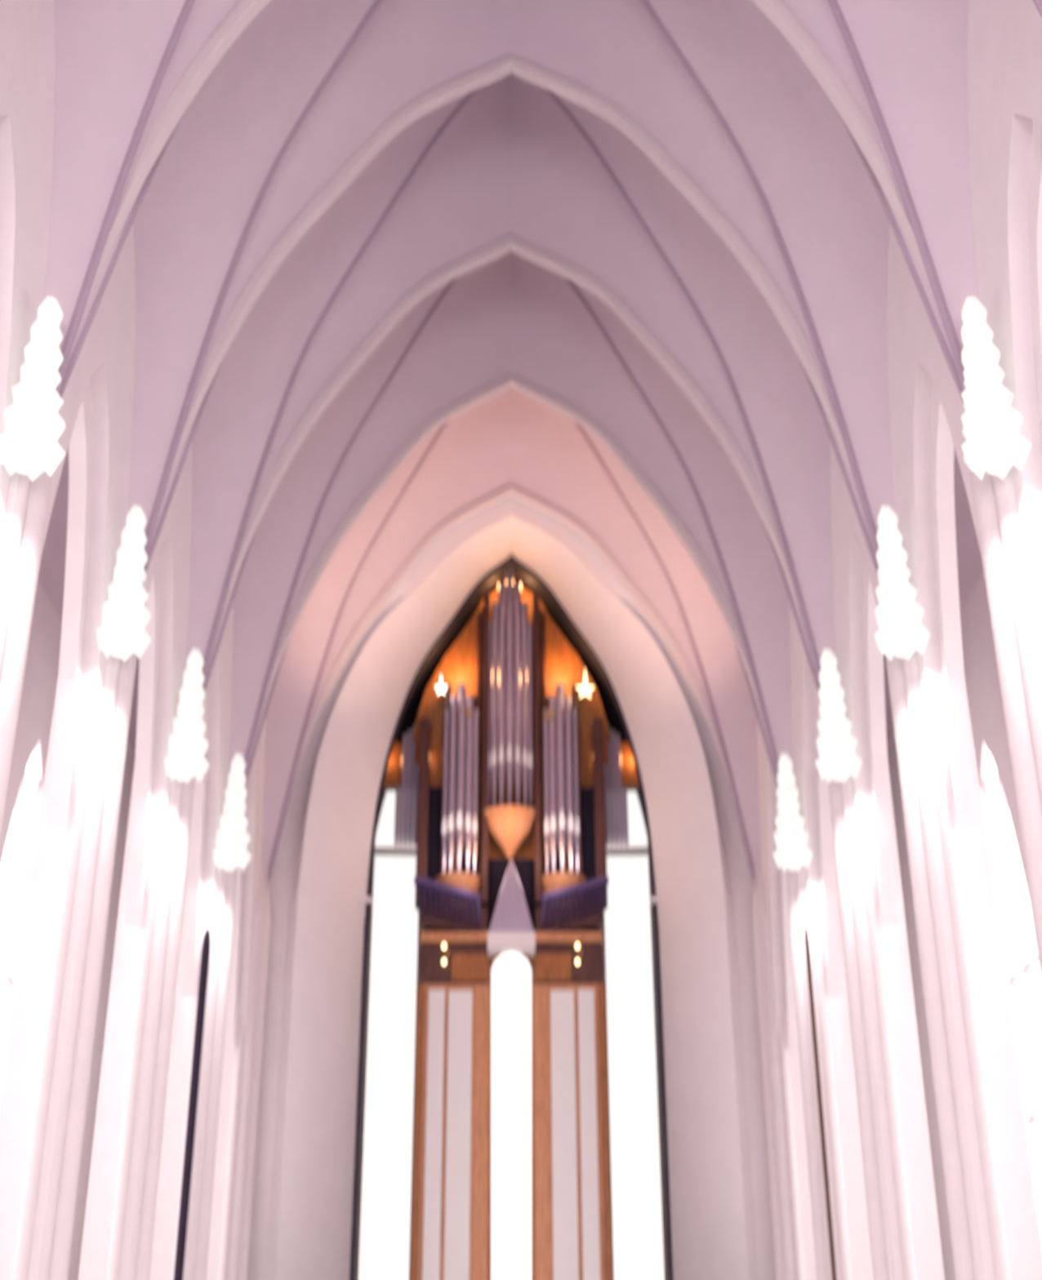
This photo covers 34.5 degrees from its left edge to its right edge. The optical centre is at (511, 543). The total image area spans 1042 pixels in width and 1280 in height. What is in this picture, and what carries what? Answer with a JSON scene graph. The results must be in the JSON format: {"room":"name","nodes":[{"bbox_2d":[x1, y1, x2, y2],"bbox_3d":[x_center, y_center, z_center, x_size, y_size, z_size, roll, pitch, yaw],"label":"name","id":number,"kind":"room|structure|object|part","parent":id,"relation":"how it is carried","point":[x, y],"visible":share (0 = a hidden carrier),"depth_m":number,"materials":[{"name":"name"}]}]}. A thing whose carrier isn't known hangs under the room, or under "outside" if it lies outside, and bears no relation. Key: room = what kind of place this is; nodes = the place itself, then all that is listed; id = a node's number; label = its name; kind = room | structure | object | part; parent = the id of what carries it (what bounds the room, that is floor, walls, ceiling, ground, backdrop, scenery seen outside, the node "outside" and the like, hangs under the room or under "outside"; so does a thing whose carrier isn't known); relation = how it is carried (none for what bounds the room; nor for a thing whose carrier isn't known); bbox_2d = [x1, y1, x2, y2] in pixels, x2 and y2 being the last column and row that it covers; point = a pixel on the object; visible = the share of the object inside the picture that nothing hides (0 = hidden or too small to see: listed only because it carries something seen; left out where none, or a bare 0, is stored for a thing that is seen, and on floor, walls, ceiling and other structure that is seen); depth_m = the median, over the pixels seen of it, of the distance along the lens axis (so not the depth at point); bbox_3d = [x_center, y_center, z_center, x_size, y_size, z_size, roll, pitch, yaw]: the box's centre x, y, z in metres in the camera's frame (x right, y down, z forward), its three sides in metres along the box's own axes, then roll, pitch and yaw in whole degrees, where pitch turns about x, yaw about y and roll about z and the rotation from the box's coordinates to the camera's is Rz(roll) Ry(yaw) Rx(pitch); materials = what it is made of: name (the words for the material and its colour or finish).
{"room":"church","nodes":[
{"label":"church","id":0,"kind":"room"},
{"bbox_2d":[0,580,135,1279],"bbox_3d":[-10.000,2.017,19.020,0.600,17.200,59.600,0,-28,0],"label":"wall","id":1,"kind":"structure","parent":0,"point":[33,727],"depth_m":35.47,"materials":[{"name":"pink paint"}]},
{"bbox_2d":[0,751,39,1103],"bbox_3d":[-9.820,9.535,31.718,0.140,12.400,3.100,0,-28,0],"label":"window","id":2,"kind":"structure","parent":1,"relation":"in","point":[15,870],"depth_m":33.19,"materials":[{"name":"glass"}]},
{"bbox_2d":[38,447,139,751],"bbox_3d":[-8.300,-5.896,23.143,3.400,1.956,59.600,0,-28,0],"label":"ceiling","id":3,"kind":"structure","parent":0,"point":[51,575],"depth_m":34.53,"materials":[{"name":"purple paint"}]},
{"bbox_2d":[0,0,266,1049],"bbox_3d":[-6.450,0.090,17.594,0.900,19.300,50.370,0,-28,0],"label":"wall","id":4,"kind":"structure","parent":0,"point":[96,411],"depth_m":25.85,"materials":[{"name":"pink paint"}]},
{"bbox_2d":[375,560,646,835],"bbox_3d":[0.000,11.587,44.456,8.476,23.730,4.440,0,-28,0],"label":"wall","id":5,"kind":"structure","parent":0,"point":[528,582],"depth_m":48.90,"materials":[{"name":"black paint"}]},
{"bbox_2d":[355,788,420,1279],"bbox_3d":[-3.263,14.680,45.179,1.398,16.913,0.300,0,-28,0],"label":"window","id":6,"kind":"structure","parent":5,"relation":"in","point":[385,1189],"depth_m":45.39,"materials":[{"name":"white glass"}]},
{"bbox_2d":[602,788,666,1279],"bbox_3d":[3.263,14.680,45.179,1.398,16.913,0.300,0,-28,0],"label":"window","id":7,"kind":"structure","parent":5,"relation":"in","point":[636,1180],"depth_m":45.39,"materials":[{"name":"white glass"}]},
{"bbox_2d":[44,0,977,878],"bbox_3d":[0.000,-9.287,22.818,12.634,15.759,50.003,0,-28,0],"label":"ceiling","id":8,"kind":"structure","parent":0,"point":[510,162],"depth_m":33.22,"materials":[{"name":"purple paint"}]},
{"bbox_2d":[247,495,775,1279],"bbox_3d":[0.000,9.690,42.135,12.400,24.950,1.590,0,-28,0],"label":"pointed arch","id":9,"kind":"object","parent":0,"point":[721,1219],"depth_m":41.91,"materials":[{"name":"pink paint"}]},
{"bbox_2d":[362,896,372,904],"bbox_3d":[-3.737,9.156,43.130,0.320,0.140,0.280,0,-28,0],"label":"trim","id":10,"kind":"structure","parent":9,"relation":"attached to","point":[365,899],"depth_m":43.01,"materials":[{"name":"paint"}]},
{"bbox_2d":[349,555,672,1279],"bbox_3d":[0.000,10.672,42.385,7.642,23.440,0.200,0,-28,0],"label":"trim","id":11,"kind":"structure","parent":9,"relation":"attached to","point":[518,563],"depth_m":43.30,"materials":[{"name":"brown metal"}]},
{"bbox_2d":[649,896,660,904],"bbox_3d":[3.737,9.156,43.130,0.320,0.140,0.280,0,-28,0],"label":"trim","id":12,"kind":"structure","parent":9,"relation":"attached to","point":[653,900],"depth_m":43.01,"materials":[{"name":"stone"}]},
{"bbox_2d":[353,724,669,1279],"bbox_3d":[0.000,9.992,44.932,20.000,27.000,5.870,0,-28,0],"label":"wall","id":13,"kind":"structure","parent":0,"point":[609,729],"depth_m":45.37,"materials":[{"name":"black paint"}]},
{"bbox_2d":[756,0,1041,1049],"bbox_3d":[6.450,0.090,17.594,0.900,19.300,50.370,0,-28,0],"label":"wall","id":14,"kind":"structure","parent":0,"point":[1004,37],"depth_m":25.46,"materials":[{"name":"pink paint"}]},
{"bbox_2d":[142,88,879,687],"bbox_3d":[0.000,-3.895,32.480,12.528,15.146,5.663,0,-28,0],"label":"trim","id":15,"kind":"structure","parent":14,"relation":"attached to","point":[779,525],"depth_m":33.61,"materials":[{"name":"paint"}]},
{"bbox_2d":[57,0,964,566],"bbox_3d":[0.000,-6.450,27.576,12.528,15.146,5.663,0,-28,0],"label":"ceiling ribs","id":16,"kind":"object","parent":14,"relation":"attached to","point":[949,360],"depth_m":28.13,"materials":[{"name":"paint"}]},
{"bbox_2d":[57,0,964,391],"bbox_3d":[0.000,-6.445,24.455,12.679,12.250,0.260,0,-28,0],"label":"trim","id":17,"kind":"structure","parent":14,"relation":"attached to","point":[246,11],"depth_m":24.38,"materials":[{"name":"paint"}]},
{"bbox_2d":[202,276,819,776],"bbox_3d":[0.000,-1.340,37.384,12.528,15.146,5.663,0,-28,0],"label":"trim","id":18,"kind":"structure","parent":14,"relation":"attached to","point":[770,739],"depth_m":38.52,"materials":[{"name":"paint"}]},
{"bbox_2d":[244,419,777,889],"bbox_3d":[0.000,1.215,42.288,12.528,15.146,5.663,0,-28,0],"label":"trim","id":19,"kind":"structure","parent":14,"relation":"attached to","point":[307,717],"depth_m":43.23,"materials":[{"name":"paint"}]},
{"bbox_2d":[167,55,855,484],"bbox_3d":[0.000,-3.889,29.359,12.679,12.250,0.260,0,-28,0],"label":"ceiling rib","id":20,"kind":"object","parent":14,"relation":"attached to","point":[462,86],"depth_m":30.45,"materials":[{"name":"paint"}]},
{"bbox_2d":[222,236,799,612],"bbox_3d":[0.000,-1.334,34.264,12.679,12.250,0.260,0,-28,0],"label":"ceiling rib","id":21,"kind":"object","parent":14,"relation":"attached to","point":[555,264],"depth_m":35.39,"materials":[{"name":"paint"}]},
{"bbox_2d":[262,375,760,711],"bbox_3d":[0.000,1.221,39.168,12.679,12.250,0.260,0,-28,0],"label":"trim","id":22,"kind":"structure","parent":14,"relation":"attached to","point":[497,388],"depth_m":40.33,"materials":[{"name":"paint"}]},
{"bbox_2d":[262,484,759,893],"bbox_3d":[0.000,3.776,44.072,12.679,12.250,0.260,0,-28,0],"label":"trim","id":23,"kind":"structure","parent":14,"relation":"attached to","point":[499,495],"depth_m":45.23,"materials":[{"name":"paint"}]},
{"bbox_2d":[55,0,1041,392],"bbox_3d":[0.000,-9.006,22.671,12.528,15.146,5.663,0,-28,0],"label":"trim","id":24,"kind":"structure","parent":14,"relation":"attached to","point":[900,180],"depth_m":23.21,"materials":[{"name":"white paint"}]},
{"bbox_2d":[882,448,982,744],"bbox_3d":[8.300,-5.965,23.179,3.566,2.000,59.600,0,-28,0],"label":"wall","id":25,"kind":"structure","parent":0,"point":[969,562],"depth_m":34.63,"materials":[{"name":"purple paint"}]},
{"bbox_2d":[886,572,1041,1279],"bbox_3d":[10.000,2.017,19.020,0.600,17.200,59.600,0,-28,0],"label":"wall","id":26,"kind":"structure","parent":0,"point":[988,731],"depth_m":35.51,"materials":[{"name":"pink paint"}]},
{"bbox_2d":[982,752,1041,1245],"bbox_3d":[9.820,9.535,31.718,0.140,12.400,3.100,0,-28,0],"label":"window","id":27,"kind":"structure","parent":26,"relation":"in","point":[1015,923],"depth_m":32.49,"materials":[{"name":"glass"}]},
{"bbox_3d":[0.000,9.522,14.490,22.000,0.300,62.500,0,-28,0],"label":"floor","id":28,"kind":"structure","parent":0,"visible":0},
{"bbox_2d":[0,470,52,839],"bbox_3d":[-6.375,3.945,19.042,1.350,13.800,1.596,0,-28,0],"label":"stone pier","id":29,"kind":"object","parent":28,"relation":"on","point":[24,522],"visible":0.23,"depth_m":20.47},
{"bbox_2d":[0,295,66,481],"bbox_3d":[-5.899,-1.903,21.083,0.833,2.570,1.263,7,-28,-12],"label":"wall lamp","id":30,"kind":"object","parent":29,"relation":"attached to","point":[29,446],"visible":1,"depth_m":20.53,"materials":[{"name":"white glass"}]},
{"bbox_3d":[-5.870,-1.016,20.363,0.460,0.330,0.460,7,-28,-12],"label":"globe","id":31,"kind":"part","parent":30,"relation":"part of"},
{"bbox_2d":[0,652,137,1279],"bbox_3d":[-6.375,6.500,23.946,1.350,13.800,1.596,0,-28,0],"label":"stone pier","id":32,"kind":"object","parent":28,"relation":"on","point":[46,1086],"visible":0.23,"depth_m":23.39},
{"bbox_2d":[96,504,151,661],"bbox_3d":[-5.899,0.652,25.988,0.833,2.570,1.263,7,-28,-12],"label":"wall lamp","id":33,"kind":"object","parent":32,"relation":"attached to","point":[122,633],"visible":1,"depth_m":25.43,"materials":[{"name":"white glass"}]},
{"bbox_3d":[-5.870,1.539,25.268,0.460,0.330,0.460,7,-28,-12],"label":"globe","id":34,"kind":"part","parent":33,"relation":"part of"},
{"bbox_2d":[78,765,195,1279],"bbox_3d":[-6.375,9.055,28.850,1.350,13.800,1.596,0,-28,0],"label":"stone pier","id":35,"kind":"object","parent":28,"relation":"on","point":[117,1237],"visible":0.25,"depth_m":28.34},
{"bbox_2d":[164,648,209,783],"bbox_3d":[-5.899,3.207,30.892,0.833,2.570,1.263,7,-28,-12],"label":"wall lamp","id":36,"kind":"object","parent":35,"relation":"attached to","point":[188,746],"visible":1,"depth_m":30.35,"materials":[{"name":"white glass"}]},
{"bbox_3d":[-5.870,4.095,30.172,0.460,0.330,0.460,7,-28,-12],"label":"globe","id":37,"kind":"part","parent":36,"relation":"part of"},
{"bbox_2d":[173,928,210,1279],"bbox_3d":[-6.172,12.450,31.738,0.374,10.446,0.365,0,-28,0],"label":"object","id":38,"kind":"object","parent":28,"relation":"on","point":[202,984],"visible":1,"depth_m":32.44,"materials":[{"name":"brown metal"}]},
{"bbox_2d":[149,787,237,1279],"bbox_3d":[-6.375,11.610,33.755,1.350,13.800,1.596,0,-28,0],"label":"stone pier","id":39,"kind":"object","parent":28,"relation":"on","point":[174,1134],"visible":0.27,"depth_m":33.42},
{"bbox_2d":[213,753,252,871],"bbox_3d":[-5.899,5.762,35.796,0.833,2.570,1.263,7,-28,-12],"label":"wall lamp","id":40,"kind":"object","parent":39,"relation":"attached to","point":[233,839],"visible":1,"depth_m":35.27,"materials":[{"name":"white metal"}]},
{"bbox_3d":[-5.870,6.650,35.076,0.460,0.330,0.460,7,-28,-12],"label":"globe","id":41,"kind":"part","parent":40,"relation":"part of"},
{"bbox_2d":[205,862,271,1279],"bbox_3d":[-6.375,14.165,38.659,1.350,13.800,1.596,0,-28,0],"label":"stone pier","id":42,"kind":"object","parent":28,"relation":"on","point":[228,1257],"visible":0.7,"depth_m":38.50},
{"bbox_2d":[373,564,648,1279],"bbox_3d":[0.000,11.004,43.576,7.462,23.995,2.041,0,-28,0],"label":"pipe organ","id":43,"kind":"object","parent":28,"relation":"on","point":[511,762],"visible":1,"depth_m":43.68,"materials":[{"name":"orange wood"}]},
{"bbox_3d":[-2.332,16.439,40.598,0.161,11.531,0.200,0,-28,0],"label":"corner post","id":44,"kind":"part","parent":43,"relation":"part of","materials":[{"name":"orange wood"}]},
{"bbox_3d":[-2.236,8.269,45.745,0.676,3.323,0.380,0,-28,0],"label":"recess panel","id":45,"kind":"part","parent":43,"relation":"part of","materials":[{"name":"black paint"}]},
{"bbox_3d":[-1.914,16.335,40.618,0.418,11.023,0.100,0,-28,0],"label":"pale door","id":46,"kind":"part","parent":43,"relation":"part of","materials":[{"name":"white paint"}]},
{"bbox_2d":[441,935,448,949],"bbox_3d":[-1.702,10.341,43.568,0.197,0.367,0.273,0,-28,0],"label":"lamp","id":47,"kind":"object","parent":43,"relation":"attached to","point":[445,939],"depth_m":43.64,"materials":[{"name":"gold metal"}]},
{"bbox_2d":[441,951,449,964],"bbox_3d":[-1.694,10.699,43.382,0.197,0.367,0.273,0,-28,0],"label":"lamp","id":48,"kind":"object","parent":43,"relation":"attached to","point":[445,954],"depth_m":43.55,"materials":[{"name":"gold metal"}]},
{"bbox_3d":[-1.496,16.646,40.997,1.833,11.531,0.900,0,-28,0],"label":"panel","id":49,"kind":"part","parent":43,"relation":"part of","materials":[{"name":"brown wood"}]},
{"bbox_3d":[-1.496,10.445,44.144,1.769,0.267,1.050,0,-28,0],"label":"cornice","id":50,"kind":"part","parent":43,"relation":"part of","materials":[{"name":"brown wood"}]},
{"bbox_3d":[-1.480,11.066,43.905,1.737,1.054,0.900,0,-28,0],"label":"case panel","id":51,"kind":"part","parent":43,"relation":"part of","materials":[{"name":"brown wood"}]},
{"bbox_2d":[434,873,481,907],"bbox_3d":[-1.399,9.350,44.855,1.312,0.880,1.050,0,-28,0],"label":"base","id":52,"kind":"object","parent":43,"relation":"on","point":[469,882],"depth_m":44.59,"materials":[{"name":"brown wood"}]},
{"bbox_3d":[-1.303,16.344,40.602,0.611,10.992,0.120,0,-28,0],"label":"pale door","id":53,"kind":"part","parent":43,"relation":"part of","materials":[{"name":"white paint"}]},
{"bbox_3d":[-1.158,7.078,46.422,0.386,6.062,0.280,0,-28,0],"label":"recess panel","id":54,"kind":"part","parent":43,"relation":"part of","materials":[{"name":"black paint"}]},
{"bbox_3d":[-1.078,10.942,43.428,0.933,0.712,0.060,0,-28,0],"label":"inset panel","id":55,"kind":"part","parent":43,"relation":"part of","materials":[{"name":"orange wood"}]},
{"bbox_2d":[481,805,535,858],"bbox_3d":[-0.048,7.882,45.507,1.517,1.315,1.213,0,-28,0],"label":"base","id":56,"kind":"object","parent":43,"relation":"on","point":[508,832],"depth_m":45.31,"materials":[{"name":"brown wood"}]},
{"bbox_3d":[0.000,16.258,41.256,1.056,12.460,0.100,0,-28,0],"label":"glass door","id":57,"kind":"part","parent":43,"relation":"part of","materials":[{"name":"white glass"}]},
{"bbox_3d":[0.000,9.529,44.874,1.602,2.190,0.400,0,-28,0],"label":"recess panel","id":58,"kind":"part","parent":43,"relation":"part of","materials":[{"name":"black paint"}]},
{"bbox_3d":[1.078,10.942,43.428,0.933,0.712,0.060,0,-28,0],"label":"inset panel","id":59,"kind":"part","parent":43,"relation":"part of","materials":[{"name":"orange wood"}]},
{"bbox_3d":[1.158,7.078,46.422,0.386,6.062,0.280,0,-28,0],"label":"recess panel","id":60,"kind":"part","parent":43,"relation":"part of","materials":[{"name":"black paint"}]},
{"bbox_2d":[540,873,586,907],"bbox_3d":[1.367,9.350,44.855,1.312,0.880,1.050,0,-28,0],"label":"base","id":61,"kind":"object","parent":43,"relation":"on","point":[548,882],"depth_m":44.59,"materials":[{"name":"brown wood"}]},
{"bbox_3d":[1.303,16.344,40.602,0.611,10.992,0.120,0,-28,0],"label":"pale door","id":62,"kind":"part","parent":43,"relation":"part of","materials":[{"name":"white paint"}]},
{"bbox_3d":[1.496,10.445,44.144,1.769,0.267,1.050,0,-28,0],"label":"cornice","id":63,"kind":"part","parent":43,"relation":"part of","materials":[{"name":"brown wood"}]},
{"bbox_3d":[1.480,11.066,43.905,1.737,1.054,0.900,0,-28,0],"label":"case panel","id":64,"kind":"part","parent":43,"relation":"part of","materials":[{"name":"brown wood"}]},
{"bbox_3d":[1.496,16.646,40.997,1.833,11.531,0.900,0,-28,0],"label":"panel","id":65,"kind":"part","parent":43,"relation":"part of","materials":[{"name":"brown wood"}]},
{"bbox_2d":[574,951,582,964],"bbox_3d":[1.740,10.699,43.382,0.197,0.367,0.273,0,-28,0],"label":"lamp","id":66,"kind":"object","parent":43,"relation":"attached to","point":[578,954],"depth_m":43.55,"materials":[{"name":"gold metal"}]},
{"bbox_2d":[574,935,582,949],"bbox_3d":[1.748,10.341,43.568,0.197,0.367,0.273,0,-28,0],"label":"lamp","id":67,"kind":"object","parent":43,"relation":"attached to","point":[578,939],"depth_m":43.64,"materials":[{"name":"gold metal"}]},
{"bbox_3d":[1.914,16.335,40.618,0.418,11.023,0.100,0,-28,0],"label":"pale door","id":68,"kind":"part","parent":43,"relation":"part of","materials":[{"name":"white paint"}]},
{"bbox_3d":[2.236,8.269,45.745,0.676,3.323,0.380,0,-28,0],"label":"recess panel","id":69,"kind":"part","parent":43,"relation":"part of","materials":[{"name":"black paint"}]},
{"bbox_3d":[2.332,16.439,40.598,0.161,11.531,0.200,0,-28,0],"label":"corner post","id":70,"kind":"part","parent":43,"relation":"part of","materials":[{"name":"orange wood"}]},
{"bbox_2d":[751,862,816,1279],"bbox_3d":[6.375,14.165,38.659,1.350,13.800,1.596,0,-28,0],"label":"stone pier","id":71,"kind":"object","parent":28,"relation":"on","point":[793,1252],"visible":0.62,"depth_m":38.49,"materials":[{"name":"white stone"}]},
{"bbox_2d":[804,923,836,1279],"bbox_3d":[5.984,12.407,31.761,0.198,10.545,0.193,0,-28,0],"label":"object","id":72,"kind":"object","parent":28,"relation":"on","point":[806,933],"visible":1,"depth_m":32.51,"materials":[{"name":"brown metal"}]},
{"bbox_2d":[785,799,872,1279],"bbox_3d":[6.375,11.610,33.755,1.350,13.800,1.596,0,-28,0],"label":"stone pier","id":73,"kind":"object","parent":28,"relation":"on","point":[852,1254],"visible":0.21,"depth_m":33.36,"materials":[{"name":"white stone"}]},
{"bbox_2d":[772,753,813,871],"bbox_3d":[5.951,5.756,35.785,0.833,2.570,1.263,-7,-28,12],"label":"wall lamp","id":74,"kind":"object","parent":73,"relation":"attached to","point":[791,853],"visible":1,"depth_m":35.27,"materials":[{"name":"white glass"}]},
{"bbox_3d":[5.870,6.650,35.076,0.460,0.330,0.460,-7,-28,12],"label":"globe","id":75,"kind":"part","parent":74,"relation":"part of"},
{"bbox_2d":[827,762,944,1279],"bbox_3d":[6.375,9.055,28.850,1.350,13.800,1.596,0,-28,0],"label":"stone pier","id":76,"kind":"object","parent":28,"relation":"on","point":[904,1242],"visible":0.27,"depth_m":28.34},
{"bbox_2d":[814,648,862,782],"bbox_3d":[5.951,3.201,30.880,0.833,2.570,1.263,-7,-28,12],"label":"wall lamp","id":77,"kind":"object","parent":76,"relation":"attached to","point":[837,760],"visible":1,"depth_m":30.36,"materials":[{"name":"white glass"}]},
{"bbox_3d":[5.870,4.095,30.172,0.460,0.330,0.460,-7,-28,12],"label":"globe","id":78,"kind":"part","parent":77,"relation":"part of"},
{"bbox_2d":[885,649,1041,1279],"bbox_3d":[6.375,6.500,23.946,1.350,13.800,1.596,0,-28,0],"label":"stone pier","id":79,"kind":"object","parent":28,"relation":"on","point":[994,1229],"visible":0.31,"depth_m":23.32,"materials":[{"name":"white stone"}]},
{"bbox_2d":[873,505,930,660],"bbox_3d":[5.951,0.646,25.976,0.833,2.570,1.263,-7,-28,12],"label":"wall lamp","id":80,"kind":"object","parent":79,"relation":"attached to","point":[900,633],"visible":1,"depth_m":25.45,"materials":[{"name":"white glass"}]},
{"bbox_3d":[5.870,1.539,25.268,0.460,0.330,0.460,-7,-28,12],"label":"globe","id":81,"kind":"part","parent":80,"relation":"part of"},
{"bbox_2d":[969,468,1041,971],"bbox_3d":[6.375,3.945,19.042,1.350,13.800,1.596,0,-28,0],"label":"stone pier","id":82,"kind":"object","parent":28,"relation":"on","point":[1018,655],"visible":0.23,"depth_m":20.06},
{"bbox_2d":[960,295,1031,479],"bbox_3d":[5.951,-1.909,21.072,0.833,2.570,1.263,-7,-28,12],"label":"wall lamp","id":83,"kind":"object","parent":82,"relation":"attached to","point":[993,444],"visible":1,"depth_m":20.54,"materials":[{"name":"white metal"}]},
{"bbox_3d":[5.870,-1.016,20.363,0.460,0.330,0.460,-7,-28,12],"label":"globe","id":84,"kind":"part","parent":83,"relation":"part of"}
]}

